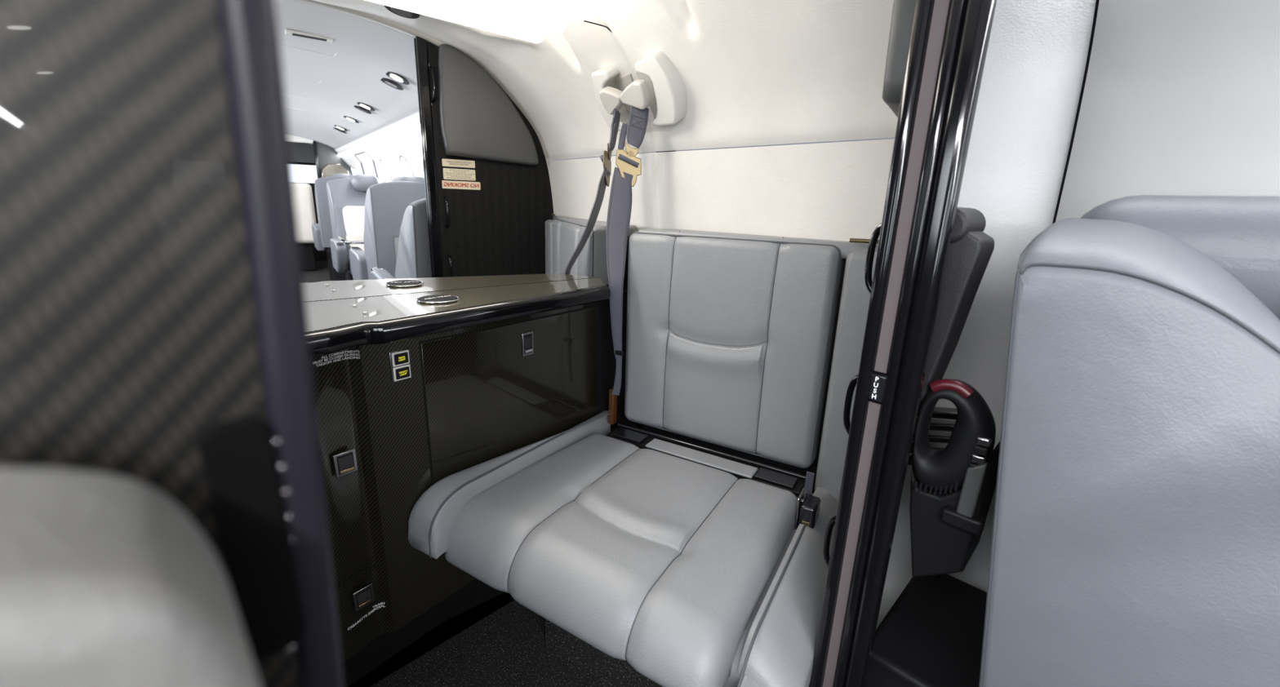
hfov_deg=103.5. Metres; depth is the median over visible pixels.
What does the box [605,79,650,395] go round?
harness
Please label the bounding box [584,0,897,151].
wall
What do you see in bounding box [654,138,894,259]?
wall
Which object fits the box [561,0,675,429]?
wall
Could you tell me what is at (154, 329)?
partition panel
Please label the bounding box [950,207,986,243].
roll
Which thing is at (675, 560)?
seat cushion
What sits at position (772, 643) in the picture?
cushion
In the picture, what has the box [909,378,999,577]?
flashlight
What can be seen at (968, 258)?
panel
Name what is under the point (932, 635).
box
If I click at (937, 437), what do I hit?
vent
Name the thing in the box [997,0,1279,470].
wall panel
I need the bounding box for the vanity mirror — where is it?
[275,0,657,302]
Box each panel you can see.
[0,0,343,686]
[918,231,994,408]
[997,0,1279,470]
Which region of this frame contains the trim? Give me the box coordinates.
[999,0,1099,450]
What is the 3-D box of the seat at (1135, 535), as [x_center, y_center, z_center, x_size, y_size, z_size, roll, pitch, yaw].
[0.850,0.421,0.401,1.020,1.027,0.480,17,21,42]
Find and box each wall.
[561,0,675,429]
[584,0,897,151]
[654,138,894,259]
[875,0,1096,629]
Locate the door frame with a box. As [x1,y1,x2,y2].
[809,0,996,686]
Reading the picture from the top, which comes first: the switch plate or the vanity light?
the vanity light
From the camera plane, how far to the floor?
1.14 m
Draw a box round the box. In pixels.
[865,573,986,686]
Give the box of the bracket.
[635,51,687,126]
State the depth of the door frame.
0.60 m
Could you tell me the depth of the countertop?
0.90 m
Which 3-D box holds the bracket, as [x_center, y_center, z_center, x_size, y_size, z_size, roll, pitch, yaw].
[0.044,-0.606,1.206,0.135,0.155,0.124,17,21,42]
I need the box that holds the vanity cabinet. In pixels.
[311,290,637,686]
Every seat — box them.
[0,466,260,686]
[408,228,879,686]
[978,195,1279,686]
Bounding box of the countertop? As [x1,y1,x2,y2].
[306,277,610,356]
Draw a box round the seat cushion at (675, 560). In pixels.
[444,433,797,686]
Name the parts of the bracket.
plate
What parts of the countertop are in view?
ashtray lid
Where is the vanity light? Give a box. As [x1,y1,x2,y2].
[424,0,568,35]
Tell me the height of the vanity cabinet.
0.775 m
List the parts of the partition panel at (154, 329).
edge trim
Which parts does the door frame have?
pull handle, pull handle, post rail, pull handle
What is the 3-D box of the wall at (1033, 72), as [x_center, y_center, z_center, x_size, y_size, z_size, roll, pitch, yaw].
[2.691,0.723,-1.154,6.330,1.390,0.219,17,21,42]
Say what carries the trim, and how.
attached to the wall at (1033, 72)
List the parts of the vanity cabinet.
cabinet door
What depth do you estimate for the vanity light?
0.97 m
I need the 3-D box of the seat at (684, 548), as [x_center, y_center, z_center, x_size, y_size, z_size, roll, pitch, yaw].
[0.057,0.255,1.058,0.733,0.947,0.741,11,18,31]
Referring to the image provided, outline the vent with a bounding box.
[907,407,957,465]
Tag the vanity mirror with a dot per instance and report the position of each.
(434, 147)
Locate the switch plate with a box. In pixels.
[388,348,412,382]
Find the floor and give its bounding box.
[347,591,614,686]
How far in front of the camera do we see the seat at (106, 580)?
0.07 m
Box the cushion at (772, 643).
[723,487,838,686]

